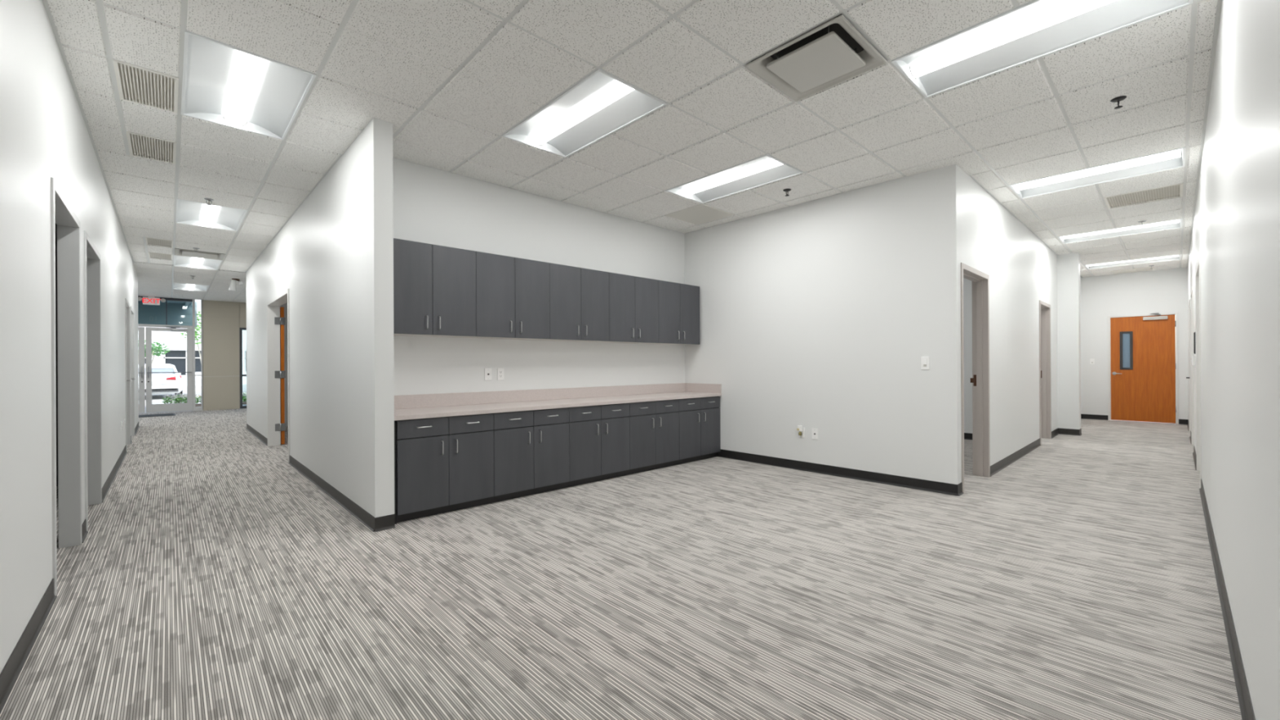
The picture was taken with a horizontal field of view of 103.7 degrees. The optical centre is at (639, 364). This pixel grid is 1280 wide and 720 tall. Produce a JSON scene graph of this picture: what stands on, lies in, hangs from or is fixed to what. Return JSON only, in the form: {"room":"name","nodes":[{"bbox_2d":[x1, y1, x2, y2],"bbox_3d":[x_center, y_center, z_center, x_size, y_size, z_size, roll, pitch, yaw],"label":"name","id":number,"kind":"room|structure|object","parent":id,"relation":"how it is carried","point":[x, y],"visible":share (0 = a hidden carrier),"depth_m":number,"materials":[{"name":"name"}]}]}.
{"room":"office corridor","nodes":[
{"label":"office corridor","id":0,"kind":"room"},
{"bbox_2d":[55,223,57,486],"bbox_3d":[-5.452,-0.437,2.360,3.679,3.300,4.500,0,0,-43],"label":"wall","id":1,"kind":"structure","parent":0,"point":[56,371],"depth_m":4.99,"materials":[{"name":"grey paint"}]},
{"bbox_2d":[0,0,138,673],"bbox_3d":[-5.077,-0.438,4.708,0.080,3.300,14.388,0,0,-43],"label":"wall","id":2,"kind":"structure","parent":0,"point":[44,135],"depth_m":2.29,"materials":[{"name":"white paint"}]},
{"bbox_2d":[50,177,81,595],"bbox_3d":[-3.432,0.121,2.957,0.100,2.165,1.090,0,0,-43],"label":"door frame","id":3,"kind":"structure","parent":2,"relation":"in","point":[68,225],"depth_m":3.31,"materials":[{"name":"grey paint"}]},
{"bbox_2d":[0,422,139,713],"bbox_3d":[-5.834,1.166,4.088,2.075,0.098,14.279,0,0,-43],"label":"baseboard","id":4,"kind":"structure","parent":2,"relation":"attached to","point":[14,665],"depth_m":2.16,"materials":[{"name":"rubber"}]},
{"bbox_2d":[84,230,102,531],"bbox_3d":[-4.378,0.126,3.965,0.100,2.165,1.085,0,0,-43],"label":"door frame","id":5,"kind":"structure","parent":2,"relation":"in","point":[92,275],"depth_m":4.33,"materials":[{"name":"grey paint"}]},
{"bbox_2d":[124,297,131,444],"bbox_3d":[-7.514,0.153,7.320,0.116,2.140,1.000,0,0,-43],"label":"door","id":6,"kind":"structure","parent":2,"relation":"in","point":[127,340],"depth_m":7.66,"materials":[{"name":"grey paint"}]},
{"bbox_2d":[130,306,135,441],"bbox_3d":[-8.390,0.157,8.254,0.116,2.140,0.960,0,0,-43],"label":"door","id":7,"kind":"structure","parent":2,"relation":"in","point":[132,335],"depth_m":8.58,"materials":[{"name":"grey paint"}]},
{"bbox_2d":[137,298,196,327],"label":"transom window","id":8,"kind":"structure","parent":0,"point":[179,313],"depth_m":15.26,"materials":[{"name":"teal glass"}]},
{"bbox_2d":[202,299,246,410],"bbox_3d":[-10.342,-0.414,14.868,3.940,3.300,0.143,0,0,-43],"label":"wall","id":9,"kind":"structure","parent":0,"point":[222,321],"depth_m":13.75,"materials":[{"name":"beige paint"}]},
{"bbox_2d":[195,299,203,410],"bbox_3d":[-11.816,-0.288,13.461,0.160,3.063,0.100,0,0,-43],"label":"window","id":10,"kind":"structure","parent":9,"relation":"in","point":[197,408],"depth_m":13.46,"materials":[{"name":"grey paint"}]},
{"bbox_2d":[239,327,246,408],"bbox_3d":[-10.407,0.107,14.780,2.160,2.260,0.100,0,0,-43],"label":"window","id":11,"kind":"structure","parent":9,"relation":"in","point":[241,329],"depth_m":14.03,"materials":[{"name":"grey metal"}]},
{"bbox_2d":[280,302,288,426],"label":"door","id":12,"kind":"structure","parent":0,"point":[285,305],"depth_m":9.87,"materials":[{"name":"brown wood"}]},
{"bbox_2d":[245,117,394,517],"bbox_3d":[-4.635,-0.441,6.606,0.130,3.300,8.125,0,0,-43],"label":"wall","id":13,"kind":"structure","parent":0,"point":[334,256],"depth_m":4.28,"materials":[{"name":"white paint"}]},
{"bbox_2d":[266,288,289,462],"bbox_3d":[-5.113,0.147,7.166,0.219,2.130,2.650,0,0,-43],"label":"door frame","id":14,"kind":"structure","parent":13,"relation":"in","point":[276,321],"depth_m":7.47,"materials":[{"name":"white metal"}]},
{"bbox_2d":[245,423,395,531],"bbox_3d":[-4.628,1.161,6.594,0.146,0.098,8.141,0,0,-43],"label":"baseboard","id":15,"kind":"structure","parent":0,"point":[388,522],"depth_m":4.24,"materials":[{"name":"rubber"}]},
{"bbox_2d":[392,157,684,395],"bbox_3d":[-0.819,-0.459,5.599,4.060,3.300,0.125,0,0,-43],"label":"wall","id":16,"kind":"structure","parent":0,"point":[432,206],"depth_m":5.16,"materials":[{"name":"white paint"}]},
{"bbox_2d":[393,238,475,337],"bbox_3d":[-1.839,-0.628,4.329,0.773,0.764,0.333,0,0,-43],"label":"upper cabinet","id":17,"kind":"object","parent":16,"relation":"attached to","point":[434,286],"visible":0.89,"depth_m":4.24,"materials":[{"name":"black wood"}]},
{"bbox_2d":[484,368,491,380],"bbox_3d":[-1.476,0.098,4.887,0.072,0.117,0.011,0,0,-43],"label":"outlet","id":18,"kind":"object","parent":16,"relation":"attached to","point":[487,371],"visible":1,"depth_m":4.88,"materials":[{"name":"white plastic"}]},
{"bbox_2d":[497,368,504,380],"bbox_3d":[-1.380,0.098,4.977,0.072,0.117,0.011,0,0,-43],"label":"power outlet","id":19,"kind":"object","parent":16,"relation":"attached to","point":[500,371],"visible":1,"depth_m":4.97,"materials":[{"name":"white plastic"}]},
{"bbox_2d":[466,251,550,340],"bbox_3d":[-1.276,-0.630,4.858,0.773,0.764,0.333,0,0,-43],"label":"upper cabinet","id":20,"kind":"object","parent":16,"relation":"attached to","point":[513,293],"visible":0.98,"depth_m":4.74,"materials":[{"name":"black wood"}]},
{"bbox_2d":[394,382,685,408],"bbox_3d":[-0.811,0.321,5.504,3.935,0.118,0.020,0,0,-43],"label":"backsplash","id":21,"kind":"structure","parent":16,"relation":"attached to","point":[432,400],"depth_m":5.14,"materials":[{"name":"laminate"}]},
{"bbox_2d":[538,262,608,342],"bbox_3d":[-0.712,-0.633,5.386,0.773,0.764,0.333,0,0,-43],"label":"upper cabinet","id":22,"kind":"object","parent":16,"relation":"attached to","point":[579,297],"visible":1,"depth_m":5.26,"materials":[{"name":"black"}]},
{"bbox_2d":[597,272,658,343],"bbox_3d":[-0.148,-0.636,5.915,0.773,0.764,0.333,0,0,-43],"label":"upper cabinet","id":23,"kind":"object","parent":16,"relation":"attached to","point":[633,301],"visible":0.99,"depth_m":5.80,"materials":[{"name":"black wood"}]},
{"bbox_2d":[646,280,699,345],"bbox_3d":[0.415,-0.638,6.444,0.773,0.764,0.333,0,0,-43],"label":"upper cabinet","id":24,"kind":"object","parent":16,"relation":"attached to","point":[678,303],"visible":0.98,"depth_m":6.33,"materials":[{"name":"black wood"}]},
{"bbox_2d":[0,408,1242,719],"bbox_3d":[-2.337,1.259,9.806,18.400,0.120,18.310,0,0,-43],"label":"floor","id":25,"kind":"structure","parent":0,"point":[211,579],"depth_m":2.56,"materials":[{"name":"carpet"}]},
{"bbox_2d":[138,413,175,417],"bbox_3d":[-11.884,1.239,12.018,1.120,0.010,0.720,0,0,-43],"label":"door mat","id":26,"kind":"object","parent":25,"relation":"on","point":[170,414],"visible":0.56,"depth_m":12.15,"materials":[{"name":"grey rubber"}]},
{"bbox_2d":[394,420,396,524],"bbox_3d":[-2.037,0.810,3.964,0.037,0.775,0.585,0,0,-43],"label":"strip","id":27,"kind":"object","parent":25,"relation":"on","point":[395,421],"visible":0.14,"depth_m":3.76,"materials":[{"name":"black"}]},
{"bbox_2d":[396,413,493,522],"bbox_3d":[-1.715,0.808,4.218,0.779,0.776,0.611,0,0,-43],"label":"base cabinet","id":28,"kind":"object","parent":25,"relation":"on","point":[444,464],"visible":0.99,"depth_m":4.00,"materials":[{"name":"black wood"}]},
{"bbox_2d":[394,382,721,420],"bbox_3d":[-0.605,0.337,5.284,3.935,0.152,0.622,0,0,-43],"label":"countertop","id":29,"kind":"structure","parent":28,"relation":"on","point":[412,406],"depth_m":5.01,"materials":[{"name":"laminate"}]},
{"bbox_2d":[491,407,569,502],"bbox_3d":[-1.147,0.805,4.751,0.779,0.776,0.611,0,0,-43],"label":"base cabinet","id":30,"kind":"object","parent":25,"relation":"on","point":[531,447],"visible":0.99,"depth_m":4.53,"materials":[{"name":"black wood"}]},
{"bbox_2d":[566,403,630,487],"bbox_3d":[-0.579,0.802,5.284,0.779,0.776,0.611,0,0,-43],"label":"base cabinet","id":31,"kind":"object","parent":25,"relation":"on","point":[599,434],"visible":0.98,"depth_m":5.07,"materials":[{"name":"black wood"}]},
{"bbox_2d":[626,399,679,475],"bbox_3d":[-0.011,0.800,5.817,0.779,0.776,0.611,0,0,-43],"label":"base cabinet","id":32,"kind":"object","parent":25,"relation":"on","point":[654,425],"visible":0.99,"depth_m":5.59,"materials":[{"name":"black wood"}]},
{"bbox_2d":[676,395,720,464],"bbox_3d":[0.557,0.797,6.350,0.779,0.776,0.611,0,0,-43],"label":"base cabinet","id":33,"kind":"object","parent":25,"relation":"on","point":[699,417],"visible":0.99,"depth_m":6.13,"materials":[{"name":"black wood"}]},
{"bbox_2d":[42,0,1222,302],"bbox_3d":[-2.383,-1.983,9.839,18.400,0.437,18.400,0,0,-43],"label":"ceiling","id":34,"kind":"structure","parent":0,"point":[451,77],"depth_m":3.51,"materials":[{"name":"grey"}]},
{"bbox_2d":[112,58,178,113],"bbox_3d":[-3.154,-1.772,3.222,0.281,0.024,0.586,0,0,-43],"label":"ceiling vent","id":35,"kind":"object","parent":34,"relation":"in","point":[139,85],"visible":0.98,"depth_m":3.21,"materials":[{"name":"white metal"}]},
{"bbox_2d":[125,130,176,164],"bbox_3d":[-3.988,-1.769,4.111,0.281,0.024,0.586,0,0,-43],"label":"ceiling vent","id":36,"kind":"object","parent":34,"relation":"in","point":[143,146],"visible":0.99,"depth_m":4.10,"materials":[{"name":"white metal"}]},
{"bbox_2d":[137,296,165,305],"bbox_3d":[-12.334,-1.606,12.681,0.530,0.213,0.065,0,0,-43],"label":"exit sign","id":37,"kind":"object","parent":34,"relation":"attached to","point":[152,300],"visible":0.98,"depth_m":12.67,"materials":[{"name":"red plastic"}]},
{"bbox_2d":[145,237,173,248],"bbox_3d":[-6.907,-1.755,7.223,0.281,0.024,0.586,0,0,-43],"label":"ceiling vent","id":38,"kind":"object","parent":34,"relation":"in","point":[149,241],"visible":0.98,"depth_m":7.25,"materials":[{"name":"white metal"}]},
{"bbox_2d":[147,251,172,260],"bbox_3d":[-7.741,-1.751,8.113,0.281,0.024,0.586,0,0,-43],"label":"ceiling vent","id":39,"kind":"object","parent":34,"relation":"in","point":[151,255],"visible":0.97,"depth_m":8.13,"materials":[{"name":"white metal"}]},
{"bbox_2d":[172,282,209,291],"bbox_3d":[-10.119,-1.770,11.315,0.598,0.080,1.207,0,0,-43],"label":"ceiling light","id":40,"kind":"object","parent":34,"relation":"attached to","point":[175,286],"visible":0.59,"depth_m":11.52,"materials":[{"name":"white plastic"}]},
{"bbox_2d":[173,255,222,270],"bbox_3d":[-7.617,-1.782,8.648,0.598,0.080,1.207,0,0,-43],"label":"ceiling light","id":41,"kind":"object","parent":34,"relation":"attached to","point":[179,260],"visible":0.63,"depth_m":8.81,"materials":[{"name":"white plastic"}]},
{"bbox_2d":[173,248,226,260],"bbox_3d":[-6.991,-1.780,7.981,0.596,0.105,0.596,0,0,-43],"label":"ceiling vent","id":42,"kind":"object","parent":34,"relation":"in","point":[183,252],"visible":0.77,"depth_m":7.96,"materials":[{"name":"grey metal"}]},
{"bbox_2d":[204,198,213,205],"bbox_3d":[-4.586,-1.726,5.345,0.082,0.063,0.082,0,0,-43],"label":"sprinkler head","id":43,"kind":"object","parent":34,"relation":"attached to","point":[207,199],"visible":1,"depth_m":5.33},
{"bbox_2d":[175,198,248,231],"bbox_3d":[-5.114,-1.793,5.980,0.598,0.080,1.207,0,0,-43],"label":"ceiling light","id":44,"kind":"object","parent":34,"relation":"attached to","point":[188,212],"visible":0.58,"depth_m":6.05,"materials":[{"name":"white plastic"}]},
{"bbox_2d":[228,278,244,291],"bbox_3d":[-8.239,-1.615,10.245,0.252,0.259,0.140,0,0,-24],"label":"ceiling spotlight","id":45,"kind":"object","parent":34,"relation":"attached to","point":[233,281],"visible":1,"depth_m":10.19,"materials":[{"name":"white metal"}]},
{"bbox_2d":[181,30,316,140],"bbox_3d":[-2.612,-1.805,3.312,0.598,0.080,1.207,0,0,-43],"label":"ceiling light","id":46,"kind":"object","parent":34,"relation":"attached to","point":[224,84],"visible":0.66,"depth_m":3.28,"materials":[{"name":"white plastic"}]},
{"bbox_2d":[502,68,666,157],"bbox_3d":[-0.444,-1.815,3.674,0.598,0.080,1.207,0,0,-43],"label":"ceiling light","id":47,"kind":"object","parent":34,"relation":"attached to","point":[602,104],"visible":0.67,"depth_m":3.66,"materials":[{"name":"white plastic"}]},
{"bbox_2d":[664,203,734,225],"bbox_3d":[0.709,-1.791,6.009,0.594,0.024,0.594,0,0,-43],"label":"ceiling vent","id":48,"kind":"object","parent":34,"relation":"in","point":[702,213],"visible":0.99,"depth_m":5.99,"materials":[{"name":"white metal"}]},
{"bbox_2d":[665,154,803,203],"bbox_3d":[0.890,-1.821,4.925,0.598,0.080,1.207,0,0,-43],"label":"ceiling light","id":49,"kind":"object","parent":34,"relation":"attached to","point":[766,169],"visible":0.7,"depth_m":4.95,"materials":[{"name":"white plastic"}]},
{"bbox_2d":[782,188,791,196],"bbox_3d":[1.506,-1.755,5.141,0.082,0.063,0.082,0,0,-43],"label":"sprinkler head","id":50,"kind":"object","parent":34,"relation":"attached to","point":[787,190],"visible":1,"depth_m":5.13},
{"bbox_2d":[744,14,888,102],"bbox_3d":[1.043,-1.818,2.979,0.596,0.105,0.596,0,0,-43],"label":"ceiling vent","id":51,"kind":"object","parent":34,"relation":"in","point":[833,53],"visible":0.94,"depth_m":2.96,"materials":[{"name":"grey metal"}]},
{"bbox_2d":[891,0,1192,97],"bbox_3d":[2.113,-1.827,2.730,0.598,0.080,1.207,0,0,-43],"label":"ceiling light","id":52,"kind":"object","parent":34,"relation":"attached to","point":[1035,29],"visible":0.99,"depth_m":2.80,"materials":[{"name":"white plastic"}]},
{"bbox_2d":[1008,146,1186,198],"bbox_3d":[4.336,-1.838,4.815,0.598,0.080,1.207,0,0,-43],"label":"ceiling light","id":53,"kind":"object","parent":34,"relation":"attached to","point":[1175,158],"visible":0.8,"depth_m":4.82,"materials":[{"name":"white plastic"}]},
{"bbox_2d":[1110,95,1126,109],"bbox_3d":[3.231,-1.763,3.392,0.082,0.063,0.082,0,0,-43],"label":"sprinkler head","id":54,"kind":"object","parent":34,"relation":"attached to","point":[1118,99],"visible":1,"depth_m":3.38},
{"bbox_2d":[1057,218,1182,244],"bbox_3d":[6.559,-1.848,6.900,0.598,0.080,1.207,0,0,-43],"label":"ceiling light","id":55,"kind":"object","parent":34,"relation":"attached to","point":[1175,224],"visible":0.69,"depth_m":6.95,"materials":[{"name":"white plastic"}]},
{"bbox_2d":[1084,254,1180,269],"bbox_3d":[8.783,-1.859,8.985,0.598,0.080,1.207,0,0,-43],"label":"ceiling light","id":56,"kind":"object","parent":34,"relation":"attached to","point":[1175,257],"visible":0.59,"depth_m":9.05,"materials":[{"name":"white plastic"}]},
{"bbox_2d":[1111,266,1154,274],"bbox_3d":[9.524,-1.810,9.709,0.330,0.024,0.580,0,0,-43],"label":"ceiling vent","id":57,"kind":"object","parent":34,"relation":"in","point":[1148,268],"visible":0.99,"depth_m":9.67,"materials":[{"name":"white metal"}]},
{"bbox_2d":[1103,182,1182,208],"bbox_3d":[5.434,-1.813,5.426,0.586,0.023,0.586,0,0,-43],"label":"ceiling vent","id":58,"kind":"object","parent":34,"relation":"in","point":[1174,191],"visible":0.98,"depth_m":5.45,"materials":[{"name":"white metal"}]},
{"bbox_2d":[684,164,961,484],"bbox_3d":[1.768,-0.471,5.717,0.125,3.300,3.242,0,0,-43],"label":"wall","id":59,"kind":"structure","parent":0,"point":[822,314],"depth_m":5.25,"materials":[{"name":"white paint"}]},
{"bbox_2d":[799,426,804,437],"bbox_3d":[1.800,0.757,5.590,0.011,0.117,0.072,0,0,-43],"label":"power outlet","id":60,"kind":"object","parent":59,"relation":"attached to","point":[802,432],"visible":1,"depth_m":5.58,"materials":[{"name":"white plastic"}]},
{"bbox_2d":[796,425,802,435],"bbox_3d":[1.774,0.736,5.575,0.046,0.113,0.052,0,0,-43],"label":"air freshener","id":61,"kind":"object","parent":60,"relation":"attached to","point":[799,428],"visible":1,"depth_m":5.56,"materials":[{"name":"white plastic"}]},
{"bbox_2d":[811,428,817,439],"bbox_3d":[1.907,0.760,5.476,0.011,0.117,0.072,0,0,-43],"label":"outlet","id":62,"kind":"object","parent":59,"relation":"attached to","point":[814,431],"visible":1,"depth_m":5.47,"materials":[{"name":"white plastic"}]},
{"bbox_2d":[717,448,963,495],"bbox_3d":[1.964,1.129,5.506,0.144,0.098,2.708,0,0,-43],"label":"baseboard","id":63,"kind":"structure","parent":59,"relation":"attached to","point":[884,478],"depth_m":5.18,"materials":[{"name":"black rubber"}]},
{"bbox_2d":[920,356,929,369],"bbox_3d":[2.653,-0.011,4.674,0.015,0.122,0.072,0,0,-43],"label":"light switch","id":64,"kind":"object","parent":59,"relation":"attached to","point":[925,361],"visible":1,"depth_m":4.67,"materials":[{"name":"white plastic"}]},
{"bbox_2d":[963,277,972,433],"bbox_3d":[3.143,-0.477,7.161,3.855,3.300,3.217,0,0,-43],"label":"wall","id":65,"kind":"structure","parent":0,"point":[967,293],"depth_m":7.77,"materials":[{"name":"white paint"}]},
{"bbox_2d":[964,432,972,439],"bbox_3d":[3.148,1.124,7.090,3.755,0.098,3.117,0,0,-43],"label":"baseboard","id":66,"kind":"structure","parent":65,"relation":"attached to","point":[966,436],"depth_m":7.77,"materials":[{"name":"black rubber"}]},
{"bbox_2d":[960,168,1057,466],"bbox_3d":[4.876,-0.485,6.496,5.475,3.300,0.125,0,0,-43],"label":"wall","id":67,"kind":"structure","parent":0,"point":[1021,268],"depth_m":5.99,"materials":[{"name":"white paint"}]},
{"bbox_2d":[960,262,990,492],"bbox_3d":[3.238,0.122,4.967,0.982,2.100,0.160,0,0,-43],"label":"door","id":68,"kind":"structure","parent":67,"relation":"in","point":[980,280],"depth_m":5.24,"materials":[{"name":"grey paint"}]},
{"bbox_2d":[1039,300,1051,444],"bbox_3d":[6.021,0.119,7.578,0.910,2.080,0.160,0,0,-43],"label":"door","id":69,"kind":"structure","parent":67,"relation":"in","point":[1045,371],"depth_m":7.83,"materials":[{"name":"grey paint"}]},
{"bbox_2d":[1057,252,1080,429],"bbox_3d":[7.026,-0.495,8.370,0.225,3.300,0.453,0,0,-43],"label":"wall","id":70,"kind":"structure","parent":0,"point":[1068,304],"depth_m":8.23,"materials":[{"name":"white paint"}]},
{"bbox_2d":[1080,266,1188,419],"bbox_3d":[9.797,-0.508,10.108,0.125,3.300,1.662,0,0,-43],"label":"wall","id":71,"kind":"structure","parent":0,"point":[1163,291],"depth_m":10.16,"materials":[{"name":"white paint"}]},
{"bbox_2d":[1089,358,1094,364],"bbox_3d":[9.395,-0.057,10.437,0.015,0.117,0.072,0,0,-43],"label":"light switch","id":72,"kind":"object","parent":71,"relation":"attached to","point":[1091,360],"visible":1,"depth_m":10.43,"materials":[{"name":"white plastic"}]},
{"bbox_2d":[1107,312,1178,424],"bbox_3d":[9.911,0.075,9.919,0.242,2.133,0.983,0,0,-43],"label":"door","id":73,"kind":"structure","parent":71,"relation":"in","point":[1143,357],"depth_m":9.89,"materials":[{"name":"brown wood"}]},
{"bbox_2d":[1187,0,1279,719],"bbox_3d":[5.097,-0.486,4.473,14.691,3.300,0.125,0,0,-43],"label":"wall","id":74,"kind":"structure","parent":0,"point":[1236,233],"depth_m":1.71,"materials":[{"name":"white paint"}]},
{"bbox_2d":[990,413,1255,719],"bbox_3d":[4.536,1.117,5.080,14.441,0.098,1.537,0,0,-43],"label":"baseboard","id":75,"kind":"structure","parent":74,"relation":"attached to","point":[1246,710],"depth_m":2.63,"materials":[{"name":"rubber"}]},
{"bbox_2d":[1186,299,1191,431],"bbox_3d":[9.076,0.062,8.231,1.000,2.165,0.186,0,0,-43],"label":"door","id":76,"kind":"structure","parent":74,"relation":"in","point":[1189,350],"depth_m":8.02,"materials":[{"name":"white metal"}]},
{"bbox_2d":[1191,286,1194,445],"bbox_3d":[7.613,0.069,6.830,1.050,2.165,0.146,0,0,-43],"label":"door","id":77,"kind":"structure","parent":74,"relation":"in","point":[1192,291],"depth_m":7.20,"materials":[{"name":"white"}]},
{"bbox_2d":[1191,355,1195,364],"bbox_3d":[6.774,-0.044,6.153,0.110,0.114,0.034,0,0,-43],"label":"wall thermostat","id":78,"kind":"object","parent":74,"relation":"attached to","point":[1193,357],"visible":0.98,"depth_m":6.12,"materials":[{"name":"white plastic"}]},
{"bbox_2d":[1193,332,1195,354],"bbox_3d":[6.641,-0.254,6.015,0.112,0.262,0.012,0,0,-43],"label":"door sign","id":79,"kind":"object","parent":74,"relation":"attached to","point":[1194,344],"visible":0.95,"depth_m":5.98,"materials":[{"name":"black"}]},
{"bbox_2d":[1195,256,1201,488],"bbox_3d":[5.698,0.078,5.034,1.200,2.165,0.146,0,0,-43],"label":"door","id":80,"kind":"structure","parent":74,"relation":"in","point":[1198,372],"depth_m":5.45,"materials":[{"name":"white metal"}]},
{"bbox_3d":[-12.026,-0.406,10.538,2.079,3.300,3.875,0,0,-43],"label":"wall","id":81,"kind":"structure","parent":0,"visible":0},
{"bbox_2d":[137,295,195,410],"bbox_3d":[-12.972,-0.283,12.376,3.012,3.063,0.100,0,0,-43],"label":"window","id":82,"kind":"structure","parent":81,"relation":"in","point":[193,326],"depth_m":13.31,"materials":[{"name":"grey paint"}]},
{"bbox_2d":[137,327,145,413],"bbox_3d":[-12.860,0.150,12.413,0.888,2.173,0.127,0,0,-43],"label":"door","id":83,"kind":"structure","parent":82,"relation":"attached to","point":[141,330],"depth_m":12.69,"materials":[{"name":"grey paint"}]},
{"bbox_2d":[145,326,192,413],"bbox_3d":[-12.180,0.128,13.011,0.890,2.211,0.184,0,0,-43],"label":"door","id":84,"kind":"structure","parent":82,"relation":"attached to","point":[188,406],"depth_m":13.01,"materials":[{"name":"grey paint"}]},
{"label":"outside","id":85,"kind":"structure","parent":0,"visible":0},
{"bbox_2d":[145,384,246,408],"bbox_3d":[-34.336,1.599,36.614,80.000,0.200,59.600,0,0,-43],"label":"ground","id":86,"kind":"structure","parent":85,"point":[156,398],"depth_m":23.13,"materials":[{"name":"concrete"}]},
{"bbox_2d":[137,339,170,363],"bbox_3d":[-24.332,0.137,24.482,2.154,2.647,1.813,0,0,-43],"label":"tree","id":87,"kind":"object","parent":86,"relation":"on","point":[159,348],"visible":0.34,"depth_m":24.71,"materials":[{"name":"green plant"}]},
{"bbox_2d":[144,364,186,397],"bbox_3d":[-21.137,0.710,21.807,2.160,1.455,4.765,0,0,-43],"label":"parked car","id":88,"kind":"object","parent":86,"relation":"on","point":[162,383],"visible":0.49,"depth_m":20.52,"materials":[{"name":"white paint"}]},
{"bbox_2d":[166,375,181,379],"bbox_3d":[-19.066,0.557,20.552,0.117,0.180,0.473,0,0,28],"label":"tail lamp","id":89,"kind":"object","parent":88,"relation":"attached to","point":[168,377],"depth_m":20.53,"materials":[{"name":"red plastic"}]},
{"bbox_2d":[180,311,200,359],"bbox_3d":[-20.222,-0.515,23.541,2.005,3.907,2.019,0,0,-43],"label":"shade tree","id":90,"kind":"object","parent":86,"relation":"on","point":[197,319],"visible":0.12,"depth_m":23.16,"materials":[{"name":"green plant"}]},
{"bbox_2d":[137,299,246,386],"bbox_3d":[-31.642,-3.114,33.719,32.000,9.200,0.540,0,0,-43],"label":"office building","id":91,"kind":"structure","parent":86,"relation":"on","point":[175,342],"depth_m":34.02,"materials":[{"name":"grey paint"}]},
{"bbox_2d":[195,401,246,406],"bbox_3d":[-13.299,1.350,15.866,2.500,0.200,1.250,0,0,-43],"label":"planting bed","id":92,"kind":"object","parent":86,"relation":"on","point":[243,402],"visible":0.02,"depth_m":15.62,"materials":[{"name":"brown soil"}]},
{"bbox_2d":[161,394,182,404],"bbox_3d":[-13.952,1.074,14.961,0.432,0.347,0.439,0,0,15],"label":"flowering shrub","id":93,"kind":"object","parent":92,"relation":"on","point":[167,400],"visible":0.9,"depth_m":14.92,"materials":[{"name":"green plant"}]},
{"bbox_2d":[172,393,186,403],"bbox_3d":[-14.151,1.073,15.503,0.436,0.338,0.453,0,0,-43],"label":"flowering shrub","id":94,"kind":"object","parent":92,"relation":"on","point":[178,394],"visible":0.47,"depth_m":15.45,"materials":[{"name":"green plant"}]},
{"bbox_2d":[182,394,199,404],"bbox_3d":[-13.556,1.074,15.178,0.458,0.331,0.442,0,0,-43],"label":"flowering shrub","id":95,"kind":"object","parent":92,"relation":"on","point":[197,400],"visible":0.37,"depth_m":15.17,"materials":[{"name":"green plant"}]},
{"bbox_2d":[242,391,246,402],"bbox_3d":[-12.838,1.063,16.321,0.436,0.346,0.424,0,0,16],"label":"flowering shrub","id":96,"kind":"object","parent":92,"relation":"on","point":[244,398],"visible":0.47,"depth_m":16.26,"materials":[{"name":"green plant"}]},
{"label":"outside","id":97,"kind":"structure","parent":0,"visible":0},
{"bbox_2d":[138,404,246,413],"bbox_3d":[-13.098,1.409,13.971,24.000,0.280,2.490,0,0,-43],"label":"walkway","id":98,"kind":"structure","parent":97,"point":[243,404],"depth_m":13.39,"materials":[{"name":"concrete"}]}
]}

